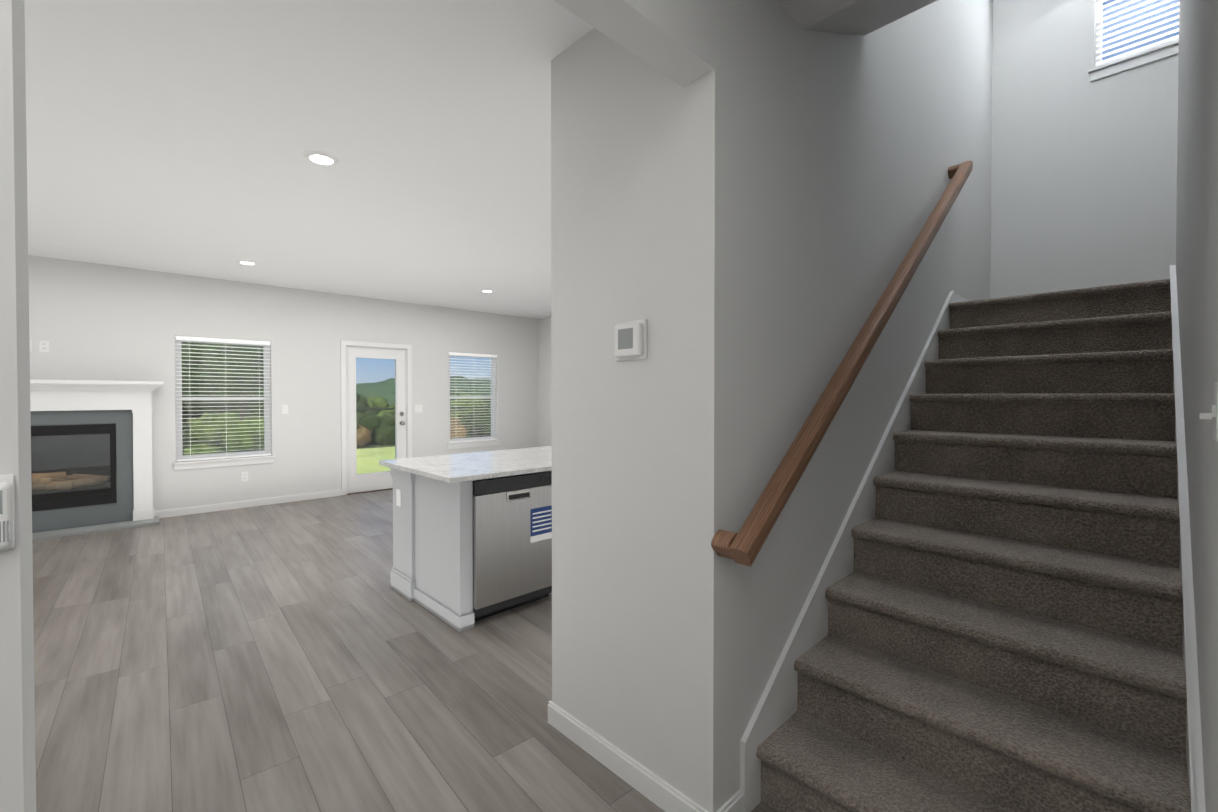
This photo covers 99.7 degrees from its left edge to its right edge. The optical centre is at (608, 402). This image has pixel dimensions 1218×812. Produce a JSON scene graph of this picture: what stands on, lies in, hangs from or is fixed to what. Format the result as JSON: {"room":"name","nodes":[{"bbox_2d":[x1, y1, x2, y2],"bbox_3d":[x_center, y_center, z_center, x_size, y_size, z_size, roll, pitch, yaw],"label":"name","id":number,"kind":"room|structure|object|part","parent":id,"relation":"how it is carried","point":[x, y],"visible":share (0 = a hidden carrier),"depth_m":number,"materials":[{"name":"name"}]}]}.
{"room":"house entry hallway","nodes":[
{"label":"house entry hallway","id":0,"kind":"room"},
{"bbox_2d":[28,255,539,510],"bbox_3d":[-4.135,-0.241,6.639,8.080,3.040,0.150,-1,1,-44],"label":"wall","id":1,"kind":"structure","parent":0,"point":[91,321],"depth_m":6.48,"materials":[{"name":"beige paint"}]},
{"bbox_2d":[39,340,49,351],"bbox_3d":[-5.612,-0.554,5.110,0.070,0.115,0.009,-1,1,-44],"label":"outlet","id":2,"kind":"object","parent":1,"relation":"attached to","point":[44,346],"visible":1,"depth_m":5.11,"materials":[{"name":"white plastic"}]},
{"bbox_2d":[173,336,275,469],"bbox_3d":[-4.601,0.001,6.167,0.986,1.519,0.172,-1,1,-44],"label":"window","id":3,"kind":"structure","parent":1,"relation":"in","point":[180,399],"depth_m":6.13,"materials":[{"name":"plastic"}]},
{"bbox_3d":[-4.573,0.718,6.148,0.986,0.085,0.092,-1,1,-44],"label":"window left sill apron","id":4,"kind":"part","parent":3,"relation":"part of","materials":[{"name":"white wood"}]},
{"bbox_2d":[241,472,247,481],"bbox_3d":[-4.434,0.906,6.258,0.070,0.115,0.009,-1,1,-44],"label":"outlet","id":5,"kind":"object","parent":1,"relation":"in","point":[244,476],"visible":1,"depth_m":6.25,"materials":[{"name":"white plastic"}]},
{"bbox_2d":[154,489,341,517],"bbox_3d":[-4.343,1.239,6.347,1.926,0.088,0.013,-1,1,-44],"label":"baseboard","id":6,"kind":"structure","parent":1,"relation":"attached to","point":[331,493],"depth_m":6.25,"materials":[{"name":"white paint"}]},
{"bbox_2d":[282,405,287,413],"bbox_3d":[-4.124,0.091,6.541,0.070,0.115,0.012,-1,1,-44],"label":"light switch","id":7,"kind":"object","parent":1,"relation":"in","point":[284,409],"visible":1,"depth_m":6.54,"materials":[{"name":"white plastic"}]},
{"bbox_2d":[347,488,392,494],"bbox_3d":[-3.331,1.263,7.388,0.826,0.011,0.110,-1,1,-44],"label":"threshold","id":8,"kind":"object","parent":1,"relation":"in","point":[369,491],"visible":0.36,"depth_m":7.27,"materials":[{"name":"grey metal"}]},
{"bbox_2d":[340,340,411,494],"bbox_3d":[-3.342,0.210,7.386,0.974,2.116,0.156,-1,1,-44],"label":"back door","id":9,"kind":"structure","parent":1,"relation":"in","point":[407,348],"depth_m":7.30,"materials":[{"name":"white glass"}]},
{"bbox_2d":[346,346,405,493],"bbox_3d":[-3.305,0.243,7.343,0.832,2.031,0.138,-1,1,-44],"label":"door","id":10,"kind":"structure","parent":9,"relation":"in","point":[367,482],"depth_m":7.30,"materials":[{"name":"white paint"}]},
{"bbox_3d":[-3.302,0.246,7.315,0.798,1.640,0.093,-1,1,-44],"label":"door back hardware","id":11,"kind":"part","parent":10,"relation":"part of","materials":[{"name":"grey metal"}]},
{"bbox_3d":[-3.338,0.197,7.375,0.553,1.642,0.006,-1,1,-44],"label":"glass","id":12,"kind":"part","parent":9,"relation":"part of","materials":[{"name":"clear glass"}]},
{"bbox_2d":[415,405,421,412],"bbox_3d":[-2.868,0.098,7.745,0.116,0.115,0.012,-1,1,-44],"label":"light switch","id":13,"kind":"object","parent":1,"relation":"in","point":[418,408],"visible":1,"depth_m":7.74,"materials":[{"name":"white plastic"}]},
{"bbox_2d":[447,352,499,448],"bbox_3d":[-2.239,-0.034,8.429,0.948,1.529,0.172,-1,1,-44],"label":"window","id":14,"kind":"structure","parent":1,"relation":"in","point":[493,392],"depth_m":8.44,"materials":[{"name":"plastic"}]},
{"bbox_3d":[-2.211,0.689,8.410,0.948,0.085,0.092,-1,1,-44],"label":"window right sill apron","id":15,"kind":"part","parent":14,"relation":"part of","materials":[{"name":"white wood"}]},
{"bbox_2d":[32,489,777,811],"bbox_3d":[-0.964,1.422,3.349,8.380,0.200,9.320,-1,1,-44],"label":"floor","id":16,"kind":"structure","parent":0,"point":[300,656],"depth_m":2.45,"materials":[{"name":"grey wood"}]},
{"bbox_2d":[30,379,163,540],"bbox_3d":[-5.671,0.540,5.116,1.860,1.517,0.780,-1,1,-44],"label":"fireplace","id":17,"kind":"object","parent":16,"relation":"on","point":[89,438],"visible":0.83,"depth_m":5.31,"materials":[{"name":"white paint"}]},
{"bbox_2d":[387,466,551,631],"bbox_3d":[-0.180,0.872,4.270,2.844,0.874,0.998,-1,1,-44],"label":"kitchen island","id":18,"kind":"object","parent":16,"relation":"on","point":[472,537],"depth_m":3.19,"materials":[{"name":"grey paint"}]},
{"bbox_2d":[396,488,400,506],"bbox_3d":[-1.456,0.662,3.560,0.006,0.115,0.070,-1,1,-44],"label":"outlet","id":19,"kind":"object","parent":18,"relation":"attached to","point":[398,490],"depth_m":3.55,"materials":[{"name":"white plastic"}]},
{"bbox_2d":[379,446,551,481],"bbox_3d":[-0.181,0.420,4.283,2.980,0.030,1.076,-1,1,-44],"label":"island countertop","id":20,"kind":"structure","parent":18,"relation":"on","point":[475,467],"depth_m":3.42,"materials":[{"name":"white stone"}]},
{"bbox_2d":[430,462,551,622],"bbox_3d":[-0.769,0.891,3.435,0.600,0.859,0.606,-1,1,-44],"label":"dishwasher","id":21,"kind":"object","parent":18,"relation":"in","point":[511,516],"depth_m":3.18,"materials":[{"name":"silver metal"}]},
{"bbox_2d":[740,265,1205,811],"bbox_3d":[1.684,0.310,2.171,2.532,2.056,1.000,-1,1,-44],"label":"stair stringer","id":22,"kind":"object","parent":16,"relation":"on","point":[776,707],"depth_m":1.88,"materials":[{"name":"white paint"}]},
{"bbox_2d":[756,279,1190,811],"bbox_3d":[2.580,0.354,2.197,3.712,1.962,2.170,-1,1,-44],"label":"stairs","id":23,"kind":"structure","parent":16,"relation":"on","point":[1005,614],"depth_m":1.85,"materials":[{"name":"carpet"}]},
{"bbox_2d":[24,0,936,318],"bbox_3d":[-1.016,-2.873,3.348,8.080,2.910,9.170,-1,1,-44],"label":"ceiling","id":24,"kind":"structure","parent":0,"point":[174,136],"depth_m":2.75,"materials":[{"name":"white paint"}]},
{"bbox_2d":[237,260,257,264],"bbox_3d":[-3.736,-1.437,5.310,0.184,0.012,0.184,-1,1,-44],"label":"recessed light","id":25,"kind":"object","parent":24,"relation":"in","point":[246,262],"visible":1,"depth_m":5.30,"materials":[{"name":"white paint"}]},
{"bbox_2d":[303,150,338,164],"bbox_3d":[-1.664,-1.407,2.974,0.184,0.012,0.184,-1,1,-44],"label":"recessed light","id":26,"kind":"object","parent":24,"relation":"in","point":[321,157],"visible":1,"depth_m":2.96,"materials":[{"name":"white paint"}]},
{"bbox_2d":[480,289,493,291],"bbox_3d":[-1.597,-1.456,6.735,0.184,0.012,0.184,-1,1,-44],"label":"recessed light","id":27,"kind":"object","parent":24,"relation":"in","point":[486,290],"visible":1,"depth_m":6.69,"materials":[{"name":"white paint"}]},
{"bbox_2d":[0,0,992,811],"bbox_3d":[0.261,-1.386,2.034,8.080,5.450,0.802,-1,1,-44],"label":"wall","id":28,"kind":"structure","parent":0,"point":[746,194],"depth_m":1.81,"materials":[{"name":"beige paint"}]},
{"bbox_2d":[0,474,15,550],"bbox_3d":[-0.679,0.125,0.573,0.019,0.086,0.034,-1,1,-44],"label":"keypad","id":29,"kind":"object","parent":28,"relation":"attached to","point":[7,513],"visible":1,"depth_m":0.57,"materials":[{"name":"white plastic"}]},
{"bbox_2d":[614,319,646,360],"bbox_3d":[0.068,-0.214,1.786,0.026,0.136,0.148,-1,1,-44],"label":"thermostat","id":30,"kind":"object","parent":28,"relation":"attached to","point":[630,340],"visible":1,"depth_m":1.77,"materials":[{"name":"white plastic"}]},
{"bbox_2d":[548,701,725,811],"bbox_3d":[0.046,1.298,1.840,0.013,0.088,0.795,-1,1,-44],"label":"baseboard","id":31,"kind":"structure","parent":28,"relation":"attached to","point":[652,787],"depth_m":1.83,"materials":[{"name":"white paint"}]},
{"bbox_2d":[711,161,972,566],"bbox_3d":[1.317,-0.532,2.414,0.123,0.068,3.286,1,37,46],"label":"handrail","id":32,"kind":"object","parent":28,"relation":"attached to","point":[744,544],"visible":1,"depth_m":1.85,"materials":[{"name":"brown wood"}]},
{"bbox_2d":[953,293,968,302],"bbox_3d":[2.704,-0.692,3.818,1.236,0.088,0.013,-1,1,-44],"label":"baseboard","id":33,"kind":"structure","parent":28,"relation":"attached to","point":[956,298],"depth_m":3.49,"materials":[{"name":"white paint"}]},
{"bbox_2d":[540,317,551,446],"bbox_3d":[0.821,-0.248,7.196,0.150,3.040,5.858,-1,1,-44],"label":"wall","id":34,"kind":"structure","parent":0,"point":[545,323],"depth_m":9.11,"materials":[{"name":"beige paint"}]},
{"bbox_2d":[990,0,1178,298],"bbox_3d":[3.930,-1.406,3.560,0.150,5.450,2.308,-1,1,-44],"label":"wall","id":35,"kind":"structure","parent":0,"point":[1084,181],"depth_m":3.87,"materials":[{"name":"beige paint"}]},
{"bbox_2d":[1088,0,1178,81],"bbox_3d":[3.915,-3.050,3.523,0.172,1.359,0.905,-1,1,-44],"label":"window","id":36,"kind":"structure","parent":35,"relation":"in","point":[1103,68],"depth_m":3.67,"materials":[{"name":"plastic"}]},
{"bbox_2d":[1176,0,1217,811],"bbox_3d":[1.253,-1.370,0.810,7.820,5.450,2.338,-1,1,-44],"label":"wall","id":37,"kind":"structure","parent":0,"point":[1197,223],"depth_m":1.35,"materials":[{"name":"beige paint"}]},
{"bbox_2d":[1199,382,1217,441],"bbox_3d":[1.178,0.018,1.008,0.070,0.115,0.026,-1,1,-44],"label":"light switch","id":38,"kind":"object","parent":37,"relation":"attached to","point":[1214,414],"visible":1,"depth_m":1.00,"materials":[{"name":"white plastic"}]},
{"label":"outside","id":39,"kind":"structure","parent":0,"visible":0},
{"bbox_2d":[116,342,490,479],"bbox_3d":[-110.666,5.070,190.210,403.137,35.662,412.210,-1,1,-44],"label":"outdoor view","id":40,"kind":"object","parent":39,"point":[374,439],"depth_m":12.52,"materials":[{"name":"green plant"}]}
]}

